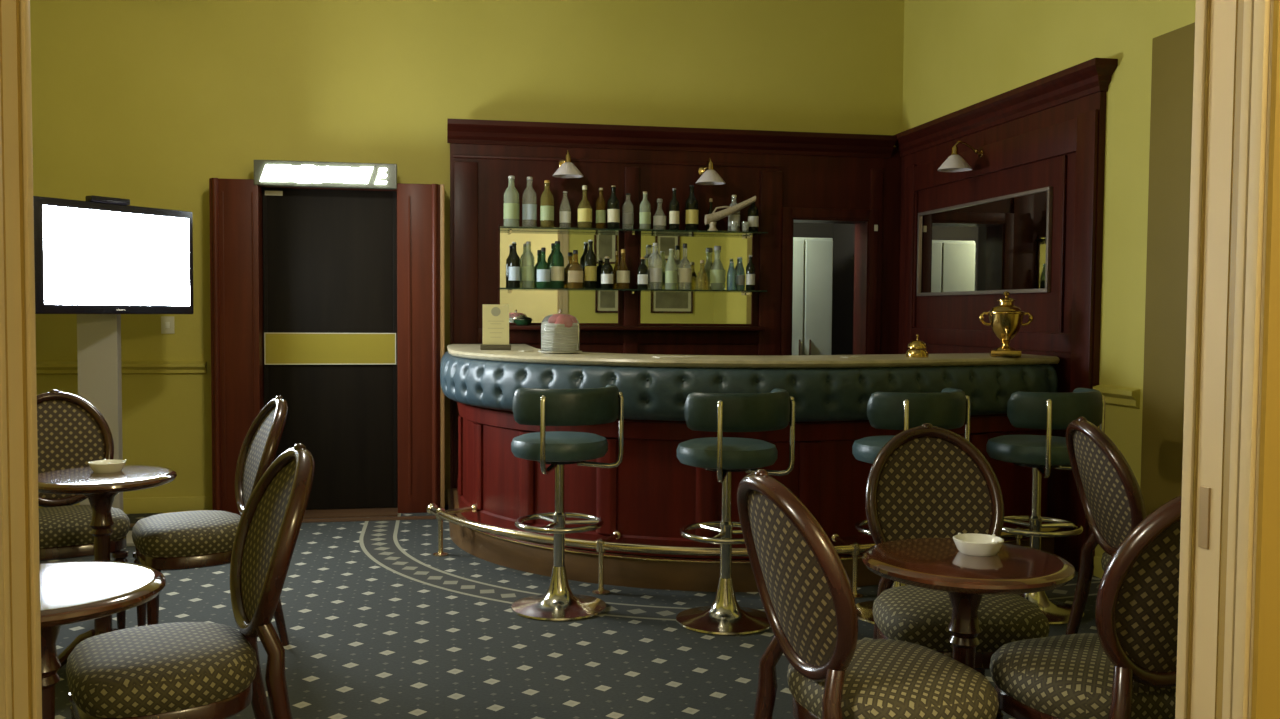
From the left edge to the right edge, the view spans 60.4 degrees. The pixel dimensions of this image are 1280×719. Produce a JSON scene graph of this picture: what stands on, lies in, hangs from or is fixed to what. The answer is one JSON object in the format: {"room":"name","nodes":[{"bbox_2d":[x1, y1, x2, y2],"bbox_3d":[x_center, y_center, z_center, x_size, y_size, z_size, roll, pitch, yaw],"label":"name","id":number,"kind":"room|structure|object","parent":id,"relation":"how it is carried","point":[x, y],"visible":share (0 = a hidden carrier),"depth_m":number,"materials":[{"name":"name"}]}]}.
{"room":"bar lounge","nodes":[
{"label":"bar lounge","id":0,"kind":"room"},
{"bbox_2d":[30,0,903,505],"bbox_3d":[-1.024,-0.889,7.466,6.280,3.750,0.120,0,3,-10],"label":"wall","id":1,"kind":"structure","parent":0,"point":[143,102],"depth_m":7.20,"materials":[{"name":"yellow paint"}]},
{"bbox_2d":[36,361,206,374],"bbox_3d":[-3.354,0.055,6.997,1.125,0.083,0.045,0,3,-10],"label":"trim","id":2,"kind":"structure","parent":1,"relation":"attached to","point":[127,367],"depth_m":7.02,"materials":[{"name":"yellow paint"}]},
{"bbox_2d":[39,496,211,513],"bbox_3d":[-3.336,0.940,7.053,1.180,0.100,0.020,0,3,-10],"label":"baseboard","id":3,"kind":"structure","parent":1,"relation":"attached to","point":[154,504],"depth_m":7.09,"materials":[{"name":"yellow paint"}]},
{"bbox_2d":[161,316,174,333],"bbox_3d":[-3.031,-0.221,7.058,0.080,0.110,0.016,0,3,-10],"label":"wall socket","id":4,"kind":"object","parent":1,"relation":"attached to","point":[167,322],"visible":1,"depth_m":7.06,"materials":[{"name":"beige plastic"}]},
{"bbox_2d":[209,178,263,515],"bbox_3d":[-2.564,-0.069,7.020,0.291,2.130,0.274,0,3,-10],"label":"door frame","id":5,"kind":"structure","parent":1,"relation":"attached to","point":[235,205],"depth_m":6.90,"materials":[{"name":"brown wood"}]},
{"bbox_2d":[254,160,396,189],"bbox_3d":[-1.990,-1.173,6.982,0.875,0.158,0.068,0,3,-10],"label":"lit sign","id":6,"kind":"object","parent":1,"relation":"attached to","point":[280,173],"visible":1,"depth_m":6.95,"materials":[{"name":"grey plastic"}]},
{"bbox_2d":[260,186,396,190],"bbox_3d":[-2.003,-1.118,7.118,0.850,0.035,0.190,0,3,-10],"label":"trim","id":7,"kind":"structure","parent":1,"relation":"attached to","point":[260,186],"depth_m":7.07,"materials":[{"name":"silver metal"}]},
{"bbox_2d":[262,188,397,509],"bbox_3d":[-2.011,-0.063,7.172,0.840,2.088,0.075,0,3,-10],"label":"door","id":8,"kind":"structure","parent":1,"relation":"in","point":[330,255],"depth_m":7.16,"materials":[{"name":"brown wood"}]},
{"bbox_2d":[303,508,397,518],"bbox_3d":[-1.999,0.992,7.112,0.850,0.010,0.310,0,3,-10],"label":"trim","id":9,"kind":"structure","parent":1,"relation":"attached to","point":[360,512],"depth_m":7.08,"materials":[{"name":"brown wood"}]},
{"bbox_2d":[397,183,439,512],"bbox_3d":[-1.451,-0.070,7.224,0.272,2.130,0.274,0,3,-10],"label":"trim","id":10,"kind":"structure","parent":1,"relation":"attached to","point":[418,205],"depth_m":7.11,"materials":[{"name":"brown wood"}]},
{"bbox_2d":[440,184,444,508],"bbox_3d":[-1.304,-0.071,7.258,0.028,2.130,0.260,0,3,-10],"label":"trim","id":11,"kind":"structure","parent":1,"relation":"attached to","point":[442,263],"depth_m":7.13,"materials":[{"name":"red wood"}]},
{"bbox_2d":[447,118,900,487],"bbox_3d":[0.284,-0.291,7.602,3.185,2.562,0.385,0,3,-12],"label":"panelling","id":12,"kind":"object","parent":1,"relation":"attached to","point":[793,177],"visible":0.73,"depth_m":7.55,"materials":[{"name":"brown wood"}]},
{"bbox_2d":[514,315,532,324],"bbox_3d":[-0.775,-0.261,7.301,0.124,0.068,0.124,0,3,-10],"label":"glass dish","id":13,"kind":"object","parent":12,"relation":"on","point":[522,320],"visible":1,"depth_m":7.26,"materials":[{"name":"green"}]},
{"bbox_2d":[498,224,619,324],"bbox_3d":[-0.542,-0.567,7.415,0.824,0.668,0.022,0,3,-10],"label":"mirror","id":14,"kind":"object","parent":12,"relation":"attached to","point":[589,307],"visible":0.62,"depth_m":7.41,"materials":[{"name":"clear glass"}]},
{"bbox_2d":[553,150,582,177],"bbox_3d":[-0.480,-1.291,7.256,0.204,0.174,0.290,0,3,-10],"label":"wall sconce","id":15,"kind":"object","parent":12,"relation":"attached to","point":[567,169],"visible":1,"depth_m":7.18,"materials":[{"name":"white glass"}]},
{"bbox_2d":[498,288,766,294],"bbox_3d":[-0.043,-0.456,7.386,1.800,0.030,0.211,0,3,-10],"label":"glass shelf","id":16,"kind":"object","parent":12,"relation":"attached to","point":[748,292],"visible":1,"depth_m":7.31,"materials":[{"name":"green"}]},
{"bbox_2d":[509,242,519,287],"bbox_3d":[-0.823,-0.619,7.207,0.076,0.300,0.076,0,3,-10],"label":"bottle","id":17,"kind":"object","parent":16,"relation":"on","point":[514,260],"visible":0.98,"depth_m":7.18,"materials":[{"name":"black glass"}]},
{"bbox_2d":[522,241,534,287],"bbox_3d":[-0.736,-0.624,7.253,0.082,0.306,0.083,0,3,-10],"label":"bottle","id":18,"kind":"object","parent":16,"relation":"on","point":[528,262],"visible":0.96,"depth_m":7.22,"materials":[{"name":"green glass"}]},
{"bbox_2d":[537,248,549,287],"bbox_3d":[-0.636,-0.603,7.242,0.089,0.267,0.090,0,3,-10],"label":"bottle","id":19,"kind":"object","parent":16,"relation":"on","point":[543,269],"visible":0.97,"depth_m":7.21,"materials":[{"name":"green glass"}]},
{"bbox_2d":[551,241,563,287],"bbox_3d":[-0.547,-0.627,7.288,0.089,0.313,0.090,0,3,-10],"label":"bottle","id":20,"kind":"object","parent":16,"relation":"on","point":[557,259],"visible":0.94,"depth_m":7.25,"materials":[{"name":"green glass"}]},
{"bbox_2d":[568,250,582,287],"bbox_3d":[-0.427,-0.596,7.280,0.103,0.254,0.103,0,3,-10],"label":"bottle","id":21,"kind":"object","parent":16,"relation":"on","point":[575,271],"visible":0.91,"depth_m":7.24,"materials":[{"name":"brown glass"}]},
{"bbox_2d":[584,240,596,288],"bbox_3d":[-0.330,-0.634,7.327,0.082,0.326,0.083,0,3,-10],"label":"bottle","id":22,"kind":"object","parent":16,"relation":"on","point":[590,262],"visible":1,"depth_m":7.30,"materials":[{"name":"black glass"}]},
{"bbox_2d":[601,257,612,288],"bbox_3d":[-0.219,-0.577,7.319,0.082,0.214,0.083,0,3,-10],"label":"bottle","id":23,"kind":"object","parent":16,"relation":"on","point":[606,269],"visible":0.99,"depth_m":7.29,"materials":[{"name":"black glass"}]},
{"bbox_2d":[616,249,629,288],"bbox_3d":[-0.113,-0.605,7.368,0.089,0.267,0.090,0,3,-10],"label":"bottle","id":24,"kind":"object","parent":16,"relation":"on","point":[623,275],"visible":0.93,"depth_m":7.34,"materials":[{"name":"brown glass"}]},
{"bbox_2d":[637,257,647,288],"bbox_3d":[0.018,-0.577,7.363,0.070,0.214,0.069,0,3,-10],"label":"bottle","id":25,"kind":"object","parent":16,"relation":"on","point":[642,272],"visible":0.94,"depth_m":7.33,"materials":[{"name":"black glass"}]},
{"bbox_2d":[648,243,661,288],"bbox_3d":[0.102,-0.628,7.407,0.096,0.313,0.096,0,3,-10],"label":"bottle","id":26,"kind":"object","parent":16,"relation":"on","point":[655,260],"visible":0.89,"depth_m":7.37,"materials":[{"name":"clear glass"}]},
{"bbox_2d":[665,249,676,289],"bbox_3d":[0.210,-0.607,7.397,0.082,0.274,0.083,0,3,-10],"label":"bottle","id":27,"kind":"object","parent":16,"relation":"on","point":[671,267],"visible":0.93,"depth_m":7.37,"materials":[{"name":"green glass"}]},
{"bbox_2d":[678,243,691,289],"bbox_3d":[0.303,-0.628,7.443,0.096,0.313,0.096,0,3,-10],"label":"bottle","id":28,"kind":"object","parent":16,"relation":"on","point":[684,267],"visible":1,"depth_m":7.41,"materials":[{"name":"clear glass"}]},
{"bbox_2d":[695,260,708,289],"bbox_3d":[0.421,-0.571,7.438,0.095,0.201,0.095,0,3,-10],"label":"bottle","id":29,"kind":"object","parent":16,"relation":"on","point":[702,283],"visible":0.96,"depth_m":7.41,"materials":[{"name":"yellow glass"}]},
{"bbox_2d":[709,246,725,289],"bbox_3d":[0.526,-0.622,7.485,0.109,0.300,0.110,0,3,-10],"label":"bottle","id":30,"kind":"object","parent":16,"relation":"on","point":[717,272],"visible":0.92,"depth_m":7.45,"materials":[{"name":"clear glass"}]},
{"bbox_2d":[727,262,735,289],"bbox_3d":[0.624,-0.568,7.475,0.061,0.194,0.061,0,3,-10],"label":"bottle","id":31,"kind":"object","parent":16,"relation":"on","point":[731,274],"visible":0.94,"depth_m":7.45,"materials":[{"name":"blue glass"}]},
{"bbox_2d":[736,257,744,289],"bbox_3d":[0.686,-0.586,7.516,0.062,0.227,0.062,0,3,-10],"label":"bottle","id":32,"kind":"object","parent":16,"relation":"on","point":[740,273],"visible":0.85,"depth_m":7.49,"materials":[{"name":"blue glass"}]},
{"bbox_2d":[746,255,754,289],"bbox_3d":[0.752,-0.591,7.497,0.062,0.241,0.062,0,3,-10],"label":"bottle","id":33,"kind":"object","parent":16,"relation":"on","point":[750,268],"visible":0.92,"depth_m":7.47,"materials":[{"name":"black glass"}]},
{"bbox_2d":[498,227,767,237],"bbox_3d":[-0.040,-0.850,7.369,1.800,0.030,0.211,0,3,-10],"label":"glass shelf","id":34,"kind":"object","parent":12,"relation":"attached to","point":[632,232],"visible":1,"depth_m":7.32,"materials":[{"name":"green"}]},
{"bbox_2d":[504,176,518,226],"bbox_3d":[-0.840,-1.030,7.185,0.102,0.336,0.103,0,3,-10],"label":"bottle","id":35,"kind":"object","parent":34,"relation":"on","point":[511,195],"visible":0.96,"depth_m":7.15,"materials":[{"name":"green glass"}]},
{"bbox_2d":[522,177,536,226],"bbox_3d":[-0.727,-1.032,7.236,0.096,0.336,0.096,0,3,-10],"label":"bottle","id":36,"kind":"object","parent":34,"relation":"on","point":[529,197],"visible":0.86,"depth_m":7.20,"materials":[{"name":"clear glass"}]},
{"bbox_2d":[540,180,553,227],"bbox_3d":[-0.610,-1.020,7.228,0.089,0.313,0.090,0,3,-10],"label":"bottle","id":37,"kind":"object","parent":34,"relation":"on","point":[547,199],"visible":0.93,"depth_m":7.20,"materials":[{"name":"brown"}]},
{"bbox_2d":[559,191,570,227],"bbox_3d":[-0.495,-0.988,7.281,0.076,0.247,0.076,0,3,-10],"label":"bottle","id":38,"kind":"object","parent":34,"relation":"on","point":[565,211],"visible":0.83,"depth_m":7.25,"materials":[{"name":"clear glass"}]},
{"bbox_2d":[578,185,591,227],"bbox_3d":[-0.365,-1.006,7.273,0.096,0.287,0.096,0,3,-10],"label":"bottle","id":39,"kind":"object","parent":34,"relation":"on","point":[584,208],"visible":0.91,"depth_m":7.24,"materials":[{"name":"yellow"}]},
{"bbox_2d":[596,188,605,228],"bbox_3d":[-0.261,-1.003,7.323,0.069,0.277,0.069,0,3,-10],"label":"bottle","id":40,"kind":"object","parent":34,"relation":"on","point":[600,203],"visible":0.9,"depth_m":7.30,"materials":[{"name":"brown glass"}]},
{"bbox_2d":[607,186,619,228],"bbox_3d":[-0.176,-1.008,7.308,0.082,0.290,0.083,0,3,-10],"label":"bottle","id":41,"kind":"object","parent":34,"relation":"on","point":[613,211],"visible":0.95,"depth_m":7.28,"materials":[{"name":"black glass"}]},
{"bbox_2d":[622,193,633,228],"bbox_3d":[-0.080,-0.988,7.357,0.076,0.247,0.076,0,3,-10],"label":"bottle","id":42,"kind":"object","parent":34,"relation":"on","point":[627,210],"visible":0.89,"depth_m":7.33,"materials":[{"name":"clear glass"}]},
{"bbox_2d":[639,191,650,229],"bbox_3d":[0.034,-0.992,7.347,0.076,0.257,0.076,0,3,-10],"label":"bottle","id":43,"kind":"object","parent":34,"relation":"on","point":[645,208],"visible":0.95,"depth_m":7.32,"materials":[{"name":"green glass"}]},
{"bbox_2d":[653,199,665,229],"bbox_3d":[0.132,-0.972,7.397,0.089,0.214,0.090,0,3,-10],"label":"bottle","id":44,"kind":"object","parent":34,"relation":"on","point":[659,219],"visible":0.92,"depth_m":7.37,"materials":[{"name":"clear glass"}]},
{"bbox_2d":[669,188,678,229],"bbox_3d":[0.230,-1.006,7.383,0.069,0.283,0.069,0,3,-10],"label":"bottle","id":45,"kind":"object","parent":34,"relation":"on","point":[674,204],"visible":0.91,"depth_m":7.36,"materials":[{"name":"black glass"}]},
{"bbox_2d":[685,185,698,230],"bbox_3d":[0.350,-1.022,7.434,0.089,0.313,0.090,0,3,-10],"label":"bottle","id":46,"kind":"object","parent":34,"relation":"on","point":[691,205],"visible":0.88,"depth_m":7.40,"materials":[{"name":"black glass"}]},
{"bbox_2d":[704,196,755,230],"bbox_3d":[0.609,-0.984,7.403,0.345,0.244,0.072,0,3,-10],"label":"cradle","id":47,"kind":"object","parent":34,"relation":"on","point":[710,219],"visible":1,"depth_m":7.38,"materials":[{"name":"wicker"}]},
{"bbox_2d":[728,195,739,230],"bbox_3d":[0.640,-0.992,7.489,0.082,0.254,0.083,0,3,-10],"label":"bottle","id":48,"kind":"object","parent":34,"relation":"on","point":[735,217],"visible":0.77,"depth_m":7.46,"materials":[{"name":"clear glass"}]},
{"bbox_2d":[747,202,758,231],"bbox_3d":[0.769,-0.981,7.482,0.076,0.234,0.076,0,3,-10],"label":"bottle","id":49,"kind":"object","parent":34,"relation":"on","point":[753,213],"visible":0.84,"depth_m":7.45,"materials":[{"name":"black glass"}]},
{"bbox_2d":[638,227,753,325],"bbox_3d":[0.390,-0.568,7.586,0.809,0.668,0.022,0,3,-10],"label":"mirror","id":50,"kind":"object","parent":12,"relation":"attached to","point":[666,308],"visible":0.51,"depth_m":7.58,"materials":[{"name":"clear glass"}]},
{"bbox_2d":[695,158,725,184],"bbox_3d":[0.466,-1.272,7.431,0.204,0.174,0.290,0,3,-10],"label":"wall sconce","id":51,"kind":"object","parent":12,"relation":"attached to","point":[709,176],"visible":1,"depth_m":7.37,"materials":[{"name":"gold metal"}]},
{"bbox_2d":[39,506,1100,718],"bbox_3d":[-0.261,1.235,3.315,6.280,0.120,12.500,0,3,-10],"label":"floor","id":52,"kind":"structure","parent":0,"point":[379,625],"depth_m":4.41,"materials":[{"name":"carpet"}]},
{"bbox_2d":[37,390,129,629],"bbox_3d":[-2.346,0.625,4.462,0.473,0.976,0.570,-1,3,-32],"label":"lounge chair","id":53,"kind":"object","parent":52,"relation":"on","point":[71,432],"visible":0.52,"depth_m":4.58,"materials":[{"name":"fabric"}]},
{"bbox_2d":[37,400,103,498],"bbox_3d":[-2.449,0.377,4.617,0.366,0.409,0.131,-1,3,-32],"label":"cushion","id":54,"kind":"object","parent":53,"relation":"on","point":[70,433],"depth_m":4.63,"materials":[{"name":"fabric"}]},
{"bbox_2d":[39,505,129,547],"bbox_3d":[-2.306,0.654,4.400,0.473,0.112,0.418,-1,3,-32],"label":"seat cushion","id":55,"kind":"object","parent":53,"relation":"on","point":[60,526],"depth_m":4.27,"materials":[{"name":"fabric"}]},
{"bbox_2d":[40,561,165,718],"bbox_3d":[-1.299,0.847,2.390,0.504,0.719,0.504,2,3,35],"label":"pedestal table","id":56,"kind":"object","parent":52,"relation":"on","point":[71,592],"visible":0.66,"depth_m":2.36,"materials":[{"name":"brown wood"}]},
{"bbox_2d":[77,314,134,545],"bbox_3d":[-3.043,0.244,6.200,0.480,1.570,0.360,0,3,-10],"label":"stand","id":57,"kind":"object","parent":52,"relation":"on","point":[98,335],"visible":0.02,"depth_m":6.16,"materials":[{"name":"grey paint"}]},
{"bbox_2d":[33,196,193,313],"bbox_3d":[-2.887,-0.549,6.037,0.098,0.600,0.980,2,3,28],"label":"television","id":58,"kind":"object","parent":57,"relation":"attached to","point":[90,257],"visible":0.9,"depth_m":5.97,"materials":[{"name":"black plastic"}]},
{"bbox_2d":[85,195,129,204],"bbox_3d":[-2.885,-0.863,5.966,0.060,0.032,0.230,2,3,28],"label":"box","id":59,"kind":"object","parent":58,"relation":"on","point":[92,198],"visible":1,"depth_m":5.94,"materials":[{"name":"black plastic"}]},
{"bbox_2d":[38,465,176,668],"bbox_3d":[-1.944,0.773,3.978,0.504,0.719,0.504,2,3,35],"label":"pedestal table","id":60,"kind":"object","parent":52,"relation":"on","point":[101,489],"visible":0.59,"depth_m":3.94,"materials":[{"name":"brown wood"}]},
{"bbox_2d":[88,459,125,472],"bbox_3d":[-1.952,0.391,4.030,0.124,0.040,0.124,0,3,-10],"label":"ashtray","id":61,"kind":"object","parent":60,"relation":"on","point":[100,466],"visible":1,"depth_m":3.99,"materials":[{"name":"white ceramic"}]},
{"bbox_2d":[66,443,313,718],"bbox_3d":[-1.105,0.709,2.737,0.570,0.976,0.473,-1,3,-31],"label":"lounge chair","id":62,"kind":"object","parent":52,"relation":"on","point":[175,670],"visible":1,"depth_m":2.65,"materials":[{"name":"fabric"}]},
{"bbox_2d":[66,622,257,717],"bbox_3d":[-1.170,0.737,2.699,0.418,0.112,0.473,-1,3,-31],"label":"seat cushion","id":63,"kind":"object","parent":62,"relation":"on","point":[175,669],"depth_m":2.56,"materials":[{"name":"fabric"}]},
{"bbox_2d":[241,461,295,620],"bbox_3d":[-0.937,0.466,2.828,0.131,0.409,0.366,-1,3,-31],"label":"cushion","id":64,"kind":"object","parent":62,"relation":"on","point":[271,505],"depth_m":2.84,"materials":[{"name":"fabric"}]},
{"bbox_2d":[132,395,288,645],"bbox_3d":[-1.681,0.635,4.326,0.570,0.976,0.473,-1,3,-30],"label":"lounge chair","id":65,"kind":"object","parent":52,"relation":"on","point":[183,540],"visible":0.67,"depth_m":4.19,"materials":[{"name":"fabric"}]},
{"bbox_2d":[132,510,240,556],"bbox_3d":[-1.746,0.663,4.289,0.418,0.112,0.473,-1,3,-30],"label":"seat cushion","id":66,"kind":"object","parent":65,"relation":"on","point":[200,533],"depth_m":4.12,"materials":[{"name":"fabric"}]},
{"bbox_2d":[242,407,275,505],"bbox_3d":[-1.511,0.392,4.414,0.131,0.409,0.366,-1,3,-30],"label":"cushion","id":67,"kind":"object","parent":65,"relation":"on","point":[261,434],"depth_m":4.44,"materials":[{"name":"fabric"}]},
{"bbox_2d":[130,516,435,526],"bbox_3d":[-2.503,1.006,6.781,2.520,0.004,0.100,0,3,-10],"label":"trim","id":68,"kind":"structure","parent":52,"relation":"on","point":[400,517],"depth_m":6.91,"materials":[{"name":"brown wood"}]},
{"bbox_2d":[511,384,623,620],"bbox_3d":[-0.342,0.611,4.851,0.513,0.992,0.476,-1,3,-36],"label":"bar stool","id":69,"kind":"object","parent":52,"relation":"on","point":[542,408],"visible":1,"depth_m":4.72,"materials":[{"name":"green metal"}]},
{"bbox_2d":[676,388,795,634],"bbox_3d":[0.382,0.624,4.661,0.513,0.992,0.476,-1,3,-36],"label":"bar stool","id":70,"kind":"object","parent":52,"relation":"on","point":[719,413],"visible":0.93,"depth_m":4.53,"materials":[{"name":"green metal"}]},
{"bbox_2d":[426,344,1062,598],"bbox_3d":[0.256,0.513,5.969,3.835,1.098,1.946,1,3,20],"label":"bar counter","id":71,"kind":"object","parent":52,"relation":"on","point":[643,503],"depth_m":5.33,"materials":[{"name":"wood"}]},
{"bbox_2d":[480,304,510,349],"bbox_3d":[-0.809,-0.181,6.173,0.170,0.255,0.060,0,3,-5],"label":"menu card","id":72,"kind":"object","parent":71,"relation":"on","point":[495,316],"visible":1,"depth_m":6.17,"materials":[{"name":"yellow paper"}]},
{"bbox_2d":[538,309,581,353],"bbox_3d":[-0.417,-0.148,5.758,0.232,0.230,0.232,0,3,-10],"label":"dome","id":73,"kind":"object","parent":71,"relation":"on","point":[559,332],"visible":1,"depth_m":5.68,"materials":[{"name":"clear glass"}]},
{"bbox_2d":[447,344,1059,367],"bbox_3d":[0.293,-0.019,6.031,3.772,0.040,1.764,1,3,20],"label":"countertop","id":74,"kind":"structure","parent":71,"relation":"on","point":[470,351],"depth_m":5.42,"materials":[{"name":"stone"}]},
{"bbox_2d":[906,334,928,357],"bbox_3d":[1.404,-0.070,5.567,0.112,0.116,0.112,0,3,-10],"label":"bell","id":75,"kind":"object","parent":71,"relation":"on","point":[914,353],"visible":1,"depth_m":5.53,"materials":[{"name":"gold metal"}]},
{"bbox_2d":[979,291,1033,356],"bbox_3d":[1.901,-0.185,5.714,0.208,0.340,0.208,-1,3,-27],"label":"trophy","id":76,"kind":"object","parent":71,"relation":"on","point":[1005,319],"visible":1,"depth_m":5.66,"materials":[{"name":"gold metal"}]},
{"bbox_2d":[792,237,832,354],"bbox_3d":[1.154,0.019,8.456,0.500,1.880,0.520,0,3,-10],"label":"refrigerator","id":77,"kind":"object","parent":52,"relation":"on","point":[812,257],"visible":0.37,"depth_m":8.21,"materials":[{"name":"paint"}]},
{"bbox_2d":[737,469,998,718],"bbox_3d":[0.509,0.728,2.555,0.570,0.976,0.473,-1,3,-20],"label":"lounge chair","id":78,"kind":"object","parent":52,"relation":"on","point":[803,584],"visible":1,"depth_m":2.42,"materials":[{"name":"brown fabric"}]},
{"bbox_2d":[748,490,836,665],"bbox_3d":[0.327,0.490,2.477,0.131,0.409,0.366,-1,3,-20],"label":"cushion","id":79,"kind":"object","parent":78,"relation":"on","point":[789,552],"depth_m":2.42,"materials":[{"name":"fabric"}]},
{"bbox_2d":[787,639,998,718],"bbox_3d":[0.580,0.754,2.583,0.418,0.112,0.473,-1,3,-20],"label":"seat cushion","id":80,"kind":"object","parent":78,"relation":"on","point":[884,678],"depth_m":2.45,"materials":[{"name":"fabric"}]},
{"bbox_2d":[852,388,970,623],"bbox_3d":[1.154,0.624,4.777,0.513,0.992,0.476,-1,3,-36],"label":"bar stool","id":81,"kind":"object","parent":52,"relation":"on","point":[950,408],"visible":0.47,"depth_m":4.57,"materials":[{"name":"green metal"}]},
{"bbox_2d":[865,423,1049,675],"bbox_3d":[0.915,0.700,3.257,0.473,0.976,0.570,0,3,-1],"label":"lounge chair","id":82,"kind":"object","parent":52,"relation":"on","point":[928,480],"visible":0.59,"depth_m":3.40,"materials":[{"name":"fabric"}]},
{"bbox_2d":[877,438,991,540],"bbox_3d":[0.912,0.452,3.442,0.366,0.409,0.131,0,2,-1],"label":"cushion","id":83,"kind":"object","parent":82,"relation":"on","point":[927,487],"depth_m":3.42,"materials":[{"name":"fabric"}]},
{"bbox_2d":[872,585,1049,651],"bbox_3d":[0.917,0.730,3.183,0.473,0.112,0.418,0,2,-1],"label":"seat cushion","id":84,"kind":"object","parent":82,"relation":"on","point":[908,613],"depth_m":3.03,"materials":[{"name":"fabric"}]},
{"bbox_2d":[862,538,1075,669],"bbox_3d":[0.802,0.846,2.729,0.504,0.719,0.504,-1,3,-30],"label":"pedestal table","id":85,"kind":"object","parent":52,"relation":"on","point":[927,563],"visible":0.82,"depth_m":2.65,"materials":[{"name":"brown wood"}]},
{"bbox_2d":[953,533,1003,555],"bbox_3d":[0.850,0.465,2.767,0.124,0.040,0.124,0,3,-10],"label":"ashtray","id":86,"kind":"object","parent":85,"relation":"on","point":[973,544],"visible":1,"depth_m":2.73,"materials":[{"name":"white ceramic"}]},
{"bbox_2d":[986,388,1105,624],"bbox_3d":[1.766,0.625,4.848,0.513,0.992,0.476,-1,3,-36],"label":"bar stool","id":87,"kind":"object","parent":52,"relation":"on","point":[1050,411],"visible":0.77,"depth_m":4.68,"materials":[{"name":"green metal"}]},
{"bbox_2d":[990,495,1181,718],"bbox_3d":[1.138,0.731,2.587,0.473,0.976,0.570,0,3,-18],"label":"lounge chair","id":88,"kind":"object","parent":52,"relation":"on","point":[1126,669],"visible":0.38,"depth_m":2.42,"materials":[{"name":"fabric"}]},
{"bbox_2d":[990,633,1175,718],"bbox_3d":[1.114,0.754,2.660,0.473,0.112,0.418,0,3,-18],"label":"seat cushion","id":89,"kind":"object","parent":88,"relation":"on","point":[1071,676],"depth_m":2.53,"materials":[{"name":"fabric"}]},
{"bbox_2d":[1116,520,1180,672],"bbox_3d":[1.202,0.499,2.392,0.366,0.409,0.131,0,3,-18],"label":"cushion","id":90,"kind":"object","parent":88,"relation":"on","point":[1147,594],"depth_m":2.36,"materials":[{"name":"fabric"}]},
{"bbox_2d":[1065,417,1145,634],"bbox_3d":[1.762,0.683,3.784,0.570,0.976,0.473,0,3,-2],"label":"lounge chair","id":91,"kind":"object","parent":52,"relation":"on","point":[1111,498],"visible":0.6,"depth_m":3.74,"materials":[{"name":"fabric"}]},
{"bbox_2d":[1073,431,1130,547],"bbox_3d":[1.569,0.442,3.765,0.131,0.409,0.366,0,3,-2],"label":"cushion","id":92,"kind":"object","parent":91,"relation":"on","point":[1100,470],"depth_m":3.71,"materials":[{"name":"fabric"}]},
{"bbox_2d":[1101,552,1111,570],"bbox_3d":[1.838,0.710,3.788,0.418,0.112,0.473,0,3,-2],"label":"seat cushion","id":93,"kind":"object","parent":91,"relation":"on","point":[1106,556],"depth_m":3.86,"materials":[{"name":"fabric"}]},
{"bbox_2d":[793,223,854,354],"bbox_3d":[0.984,-0.406,8.772,1.900,2.700,1.680,0,3,-10],"label":"wall","id":94,"kind":"structure","parent":0,"point":[843,235],"depth_m":9.45,"materials":[{"name":"grey paint"}]},
{"bbox_2d":[902,0,1195,557],"bbox_3d":[2.461,-0.761,5.093,0.120,3.750,5.810,0,3,-10],"label":"wall","id":95,"kind":"structure","parent":0,"point":[958,54],"depth_m":5.49,"materials":[{"name":"yellow paint"}]},
{"bbox_2d":[895,58,1117,574],"bbox_3d":[2.044,-0.245,6.695,0.121,2.574,2.556,0,3,-10],"label":"panelling","id":96,"kind":"object","parent":95,"relation":"attached to","point":[1050,130],"visible":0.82,"depth_m":6.00,"materials":[{"name":"brown wood"}]},
{"bbox_2d":[937,141,982,171],"bbox_3d":[1.936,-1.226,6.620,0.290,0.174,0.204,0,3,-10],"label":"wall sconce","id":97,"kind":"object","parent":96,"relation":"attached to","point":[955,162],"visible":1,"depth_m":6.59,"materials":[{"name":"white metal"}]},
{"bbox_2d":[916,186,1052,295],"bbox_3d":[2.054,-0.681,6.717,0.024,0.567,1.644,0,3,-10],"label":"mirror","id":98,"kind":"object","parent":96,"relation":"attached to","point":[997,245],"visible":1,"depth_m":6.57,"materials":[{"name":"beige mirror"}]},
{"bbox_2d":[1094,556,1103,577],"bbox_3d":[2.333,1.051,5.416,0.020,0.100,0.310,0,3,-10],"label":"baseboard","id":99,"kind":"structure","parent":95,"relation":"attached to","point":[1098,571],"depth_m":5.53,"materials":[{"name":"yellow paint"}]},
{"bbox_2d":[1093,384,1139,408],"bbox_3d":[2.326,0.181,5.378,0.045,0.098,0.315,0,3,-10],"label":"trim","id":100,"kind":"structure","parent":95,"relation":"attached to","point":[1120,396],"depth_m":5.33,"materials":[{"name":"yellow paint"}]},
{"bbox_2d":[1140,22,1194,516],"bbox_3d":[2.487,-0.161,4.540,0.030,2.600,1.240,0,3,-10],"label":"door","id":101,"kind":"structure","parent":95,"relation":"in","point":[1172,76],"depth_m":4.98,"materials":[{"name":"paint"}]},
{"bbox_3d":[0.018,-0.633,1.782,6.280,3.750,0.172,0,3,-10],"label":"wall","id":102,"kind":"structure","parent":0,"visible":0},
{"bbox_2d":[0,0,41,718],"bbox_3d":[-0.985,-0.248,1.625,0.112,2.980,0.190,0,3,-10],"label":"trim","id":103,"kind":"structure","parent":102,"relation":"attached to","point":[20,622],"depth_m":1.68,"materials":[{"name":"paint"}]},
{"bbox_2d":[1175,0,1273,718],"bbox_3d":[1.110,-0.250,2.009,0.112,2.980,0.190,0,3,-10],"label":"trim","id":104,"kind":"structure","parent":102,"relation":"attached to","point":[1234,38],"depth_m":2.00,"materials":[{"name":"paint"}]},
{"bbox_2d":[1251,0,1279,718],"bbox_3d":[1.721,-0.306,2.016,1.286,3.100,0.012,0,3,-10],"label":"trim","id":105,"kind":"structure","parent":102,"relation":"attached to","point":[1266,644],"depth_m":1.92,"materials":[{"name":"paint"}]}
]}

